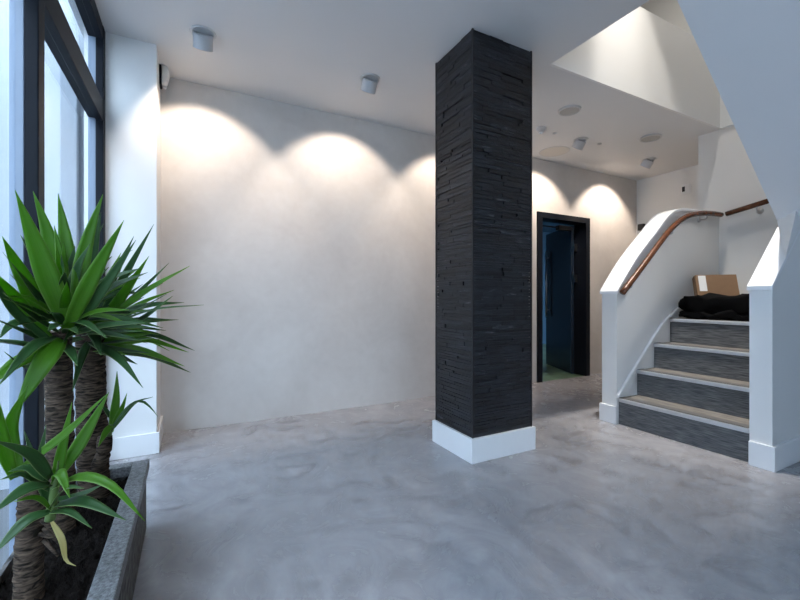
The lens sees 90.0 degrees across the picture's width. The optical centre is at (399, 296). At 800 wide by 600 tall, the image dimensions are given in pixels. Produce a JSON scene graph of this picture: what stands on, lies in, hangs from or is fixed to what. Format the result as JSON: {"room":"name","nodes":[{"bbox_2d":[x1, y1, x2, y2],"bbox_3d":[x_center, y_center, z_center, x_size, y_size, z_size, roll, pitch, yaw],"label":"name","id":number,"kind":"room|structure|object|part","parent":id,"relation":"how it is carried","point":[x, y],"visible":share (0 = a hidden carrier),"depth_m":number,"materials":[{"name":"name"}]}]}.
{"room":"entrance lobby","nodes":[
{"label":"entrance lobby","id":0,"kind":"room"},
{"bbox_2d":[0,0,83,489],"bbox_3d":[-3.363,-1.185,2.103,2.800,4.730,0.250,0,0,-28],"label":"wall","id":1,"kind":"structure","parent":0,"point":[52,69],"depth_m":2.46,"materials":[{"name":"white"}]},
{"bbox_2d":[68,0,718,180],"bbox_3d":[2.340,-1.825,1.437,6.720,0.250,6.770,0,0,-28],"label":"ceiling","id":2,"kind":"structure","parent":0,"point":[312,54],"depth_m":2.83,"materials":[{"name":"white paint"}]},
{"bbox_2d":[190,25,215,51],"bbox_3d":[-1.272,-1.658,2.584,0.156,0.139,0.174,0,0,-28],"label":"ceiling spotlight","id":3,"kind":"object","parent":2,"relation":"attached to","point":[201,41],"visible":0.98,"depth_m":2.56,"materials":[{"name":"grey metal"}]},
{"bbox_2d":[360,73,379,93],"bbox_3d":[-0.236,-1.658,3.128,0.156,0.139,0.174,0,0,-28],"label":"ceiling spotlight","id":4,"kind":"object","parent":2,"relation":"attached to","point":[369,86],"visible":0.98,"depth_m":3.10,"materials":[{"name":"grey metal"}]},
{"bbox_2d":[536,126,545,133],"bbox_3d":[1.414,-1.668,4.018,0.090,0.064,0.090,0,0,-28],"label":"smoke detector","id":5,"kind":"object","parent":2,"relation":"attached to","point":[540,129],"visible":1,"depth_m":3.99,"materials":[{"name":"grey plastic"}]},
{"bbox_2d":[539,146,569,156],"bbox_3d":[1.804,-1.697,4.674,0.346,0.006,0.346,0,0,-28],"label":"access panel","id":6,"kind":"object","parent":2,"relation":"attached to","point":[553,151],"visible":1,"depth_m":4.66,"materials":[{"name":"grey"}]},
{"bbox_2d":[558,105,580,115],"bbox_3d":[1.538,-1.690,3.631,0.196,0.020,0.196,0,0,-28],"label":"ceiling speaker","id":7,"kind":"object","parent":2,"relation":"attached to","point":[569,110],"visible":1,"depth_m":3.62,"materials":[{"name":"grey plastic"}]},
{"bbox_2d":[560,107,578,114],"bbox_3d":[1.538,-1.693,3.631,0.166,0.011,0.166,0,0,-28],"label":"grille","id":8,"kind":"object","parent":7,"relation":"attached to","point":[564,110],"depth_m":3.62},
{"bbox_2d":[572,137,588,149],"bbox_3d":[1.950,-1.658,4.332,0.156,0.139,0.174,0,0,-28],"label":"ceiling spotlight","id":9,"kind":"object","parent":2,"relation":"attached to","point":[578,144],"visible":1,"depth_m":4.30,"materials":[{"name":"grey metal"}]},
{"bbox_2d":[641,157,656,168],"bbox_3d":[3.078,-1.658,4.958,0.156,0.139,0.174,0,0,-28],"label":"ceiling spotlight","id":10,"kind":"object","parent":2,"relation":"attached to","point":[646,163],"visible":0.98,"depth_m":4.93,"materials":[{"name":"grey metal"}]},
{"bbox_2d":[639,133,661,141],"bbox_3d":[2.667,-1.690,4.257,0.206,0.020,0.206,0,0,-28],"label":"ceiling speaker","id":11,"kind":"object","parent":2,"relation":"attached to","point":[656,136],"visible":1,"depth_m":4.23,"materials":[{"name":"grey plastic"}]},
{"bbox_2d":[641,136,659,141],"bbox_3d":[2.667,-1.693,4.257,0.176,0.011,0.176,0,0,-28],"label":"grille","id":12,"kind":"object","parent":11,"relation":"attached to","point":[644,138],"depth_m":4.26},
{"bbox_2d":[161,78,636,432],"bbox_3d":[0.732,-0.325,4.501,6.720,2.750,0.150,0,0,-28],"label":"wall","id":13,"kind":"structure","parent":0,"point":[305,237],"depth_m":3.57,"materials":[{"name":"white paint"}]},
{"bbox_2d":[537,211,589,382],"bbox_3d":[2.213,0.000,5.451,0.674,2.100,1.487,0,0,30],"label":"door","id":14,"kind":"structure","parent":13,"relation":"in","point":[567,253],"depth_m":5.45,"materials":[{"name":"black wood"}]},
{"bbox_3d":[2.260,-0.200,6.144,0.059,1.000,0.027,0,0,-11],"label":"pull handle","id":15,"kind":"part","parent":14,"relation":"part of","materials":[{"name":"silver metal"}]},
{"bbox_2d":[76,344,799,599],"bbox_3d":[2.118,1.110,3.258,8.020,0.120,10.200,0,0,-28],"label":"floor","id":16,"kind":"structure","parent":0,"point":[356,503],"depth_m":1.93,"materials":[{"name":"concrete"}]},
{"bbox_2d":[0,459,149,599],"bbox_3d":[-0.743,0.897,0.723,0.313,0.305,2.370,0,0,-28],"label":"planter","id":17,"kind":"object","parent":16,"relation":"on","point":[106,555],"visible":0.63,"depth_m":1.25,"materials":[{"name":"stone"}]},
{"bbox_2d":[0,385,144,599],"bbox_3d":[-0.833,0.515,1.034,0.395,0.602,0.236,0,0,-13],"label":"yucca plant","id":18,"kind":"object","parent":17,"relation":"on","point":[37,506],"visible":1,"depth_m":1.04,"materials":[{"name":"green plant"}]},
{"bbox_3d":[-0.915,0.509,1.055,0.038,0.161,0.024,0,0,-10],"label":"shoot stem","id":19,"kind":"part","parent":18,"relation":"part of","materials":[{"name":"green plant"}]},
{"bbox_2d":[0,191,161,538],"bbox_3d":[-1.025,0.226,1.337,0.403,1.179,0.654,0,0,-28],"label":"yucca plant","id":20,"kind":"object","parent":17,"relation":"on","point":[67,290],"visible":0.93,"depth_m":1.32,"materials":[{"name":"green plant"}]},
{"bbox_2d":[38,226,198,500],"bbox_3d":[-1.120,0.265,1.647,0.511,1.102,0.756,0,0,-30],"label":"yucca plant","id":21,"kind":"object","parent":17,"relation":"on","point":[92,350],"visible":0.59,"depth_m":1.57,"materials":[{"name":"green plant"}]},
{"bbox_2d":[84,27,160,437],"bbox_3d":[-1.912,-0.325,2.791,0.390,2.750,0.420,0,0,-28],"label":"wall pier","id":22,"kind":"object","parent":16,"relation":"on","point":[132,86],"visible":0.5,"depth_m":2.63,"materials":[{"name":"white paint"}]},
{"bbox_2d":[9,0,104,555],"bbox_3d":[-1.627,-0.325,1.981,0.080,2.750,1.280,0,0,-28],"label":"window","id":23,"kind":"structure","parent":22,"relation":"attached to","point":[32,23],"depth_m":1.43,"materials":[{"name":"black"}]},
{"bbox_2d":[109,416,162,460],"bbox_3d":[-1.851,0.980,2.813,0.298,0.140,0.438,0,0,-28],"label":"baseboard","id":24,"kind":"object","parent":22,"relation":"attached to","point":[124,447],"visible":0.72,"depth_m":2.63,"materials":[{"name":"white wood"}]},
{"bbox_2d":[159,64,169,88],"bbox_3d":[-1.752,-1.635,2.977,0.064,0.171,0.100,0,0,-28],"label":"detector","id":25,"kind":"object","parent":22,"relation":"attached to","point":[164,76],"visible":0.98,"depth_m":2.94,"materials":[{"name":"white plastic"}]},
{"bbox_3d":[-1.774,-1.640,2.965,0.014,0.160,0.100,0,0,-28],"label":"plate","id":26,"kind":"part","parent":25,"relation":"part of","materials":[{"name":"black plastic"}]},
{"bbox_2d":[432,28,535,463],"bbox_3d":[0.586,-0.325,2.837,0.549,2.750,0.464,0,0,-28],"label":"stone pillar","id":27,"kind":"structure","parent":16,"relation":"on","point":[483,84],"depth_m":2.66,"materials":[{"name":"black stone"}]},
{"bbox_3d":[0.586,0.973,2.837,0.549,0.155,0.464,0,0,-28],"label":"skirting","id":28,"kind":"part","parent":27,"relation":"part of","materials":[{"name":"white wood"}]},
{"bbox_2d":[616,307,748,461],"bbox_3d":[2.716,0.534,3.291,1.650,1.032,0.873,0,0,-28],"label":"staircase","id":29,"kind":"structure","parent":16,"relation":"on","point":[695,393],"depth_m":3.10,"materials":[{"name":"grey wood"}]},
{"bbox_2d":[676,292,748,321],"bbox_3d":[2.778,0.076,3.317,0.213,0.241,0.848,0,0,-28],"label":"coat","id":30,"kind":"object","parent":29,"relation":"on","point":[734,306],"visible":0.56,"depth_m":3.35,"materials":[{"name":"black fabric"}]},
{"bbox_2d":[692,274,738,294],"bbox_3d":[2.881,0.011,3.635,0.315,0.432,0.239,0,0,20],"label":"cardboard box","id":31,"kind":"object","parent":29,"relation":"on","point":[702,284],"visible":0.52,"depth_m":3.64,"materials":[{"name":"brown cardboard"}]},
{"bbox_2d":[543,232,549,343],"bbox_3d":[2.157,-0.200,7.186,4.300,2.500,3.280,0,0,-28],"label":"wall","id":32,"kind":"structure","parent":0,"point":[544,233],"depth_m":8.92,"materials":[{"name":"blue paint"}]},
{"bbox_2d":[543,222,573,232],"bbox_3d":[2.157,-1.500,7.186,4.300,0.100,3.280,0,0,-28],"label":"ceiling","id":33,"kind":"structure","parent":0,"point":[545,229],"depth_m":8.11,"materials":[{"name":"blue paint"}]},
{"bbox_2d":[550,7,719,423],"bbox_3d":[2.136,-0.715,3.557,2.430,3.530,0.172,0,0,-28],"label":"wall","id":34,"kind":"structure","parent":0,"point":[630,320],"depth_m":3.50,"materials":[{"name":"white paint"}]},
{"bbox_3d":[2.094,0.978,3.546,0.796,0.145,0.151,0,0,-28],"label":"skirting","id":35,"kind":"part","parent":34,"relation":"part of","materials":[{"name":"white wood"}]},
{"bbox_2d":[620,211,723,294],"bbox_3d":[2.461,-0.425,3.600,1.564,0.816,0.095,0,0,-28],"label":"handrail","id":36,"kind":"object","parent":34,"relation":"attached to","point":[625,287],"visible":1,"depth_m":3.46,"materials":[{"name":"brown wood"}]},
{"bbox_2d":[640,0,692,35],"bbox_3d":[1.899,-3.050,2.601,3.980,2.200,3.160,0,0,-28],"label":"wall","id":37,"kind":"structure","parent":0,"point":[670,11],"depth_m":4.49,"materials":[{"name":"white paint"}]},
{"bbox_2d":[637,165,697,234],"bbox_3d":[3.824,-0.325,5.311,0.150,2.750,1.290,0,0,-28],"label":"wall","id":38,"kind":"structure","parent":0,"point":[657,194],"depth_m":5.49,"materials":[{"name":"white paint"}]},
{"bbox_2d":[638,224,644,230],"bbox_3d":[3.477,-1.005,5.758,0.050,0.090,0.085,0,0,-28],"label":"junction box","id":39,"kind":"object","parent":38,"relation":"attached to","point":[640,226],"visible":0.74,"depth_m":5.75,"materials":[{"name":"black"}]},
{"bbox_2d":[681,183,690,193],"bbox_3d":[3.759,-1.423,5.257,0.017,0.125,0.115,0,0,-28],"label":"wall switch","id":40,"kind":"object","parent":38,"relation":"attached to","point":[686,188],"visible":1,"depth_m":5.25,"materials":[{"name":"white plastic"}]},
{"bbox_2d":[698,125,777,293],"bbox_3d":[4.216,-1.550,3.467,1.170,5.200,2.340,0,0,-28],"label":"wall","id":41,"kind":"structure","parent":0,"point":[728,180],"depth_m":3.95,"materials":[{"name":"white paint"}]},
{"bbox_2d":[720,96,733,128],"bbox_3d":[3.734,-2.925,3.095,0.030,2.450,2.130,0,0,-28],"label":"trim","id":42,"kind":"structure","parent":41,"relation":"attached to","point":[725,120],"depth_m":4.00,"materials":[{"name":"white paint"}]},
{"bbox_2d":[725,199,768,215],"bbox_3d":[3.406,-0.877,3.652,0.095,0.191,0.709,0,0,-28],"label":"handrail","id":43,"kind":"object","parent":41,"relation":"attached to","point":[756,205],"visible":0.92,"depth_m":3.77,"materials":[{"name":"brown wood"}]},
{"bbox_2d":[677,0,799,219],"bbox_3d":[2.799,-0.673,2.116,2.594,2.593,1.255,0,0,-28],"label":"staircase underside","id":44,"kind":"structure","parent":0,"point":[750,49],"depth_m":2.18,"materials":[{"name":"white paint"}]},
{"bbox_2d":[747,210,799,471],"bbox_3d":[2.945,0.244,2.838,1.665,1.612,0.140,0,0,-28],"label":"wall","id":45,"kind":"structure","parent":0,"point":[773,287],"depth_m":2.48,"materials":[{"name":"white paint"}]},
{"bbox_3d":[2.921,0.975,2.820,1.606,0.150,0.130,0,0,-28],"label":"skirting","id":46,"kind":"part","parent":45,"relation":"part of","materials":[{"name":"white"}]},
{"label":"outside","id":47,"kind":"structure","parent":0,"visible":0},
{"bbox_2d":[0,489,8,568],"bbox_3d":[2.025,1.240,-0.631,21.000,0.120,21.000,0,0,-28],"label":"ground","id":48,"kind":"structure","parent":47,"point":[4,512],"depth_m":2.07,"materials":[{"name":"grey concrete"}]},
{"bbox_2d":[60,42,79,468],"bbox_3d":[-2.109,-0.225,2.560,0.085,2.810,0.095,0,0,-28],"label":"window","id":49,"kind":"structure","parent":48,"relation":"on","point":[69,102],"depth_m":2.52,"materials":[{"name":"clear glass"}]}
]}

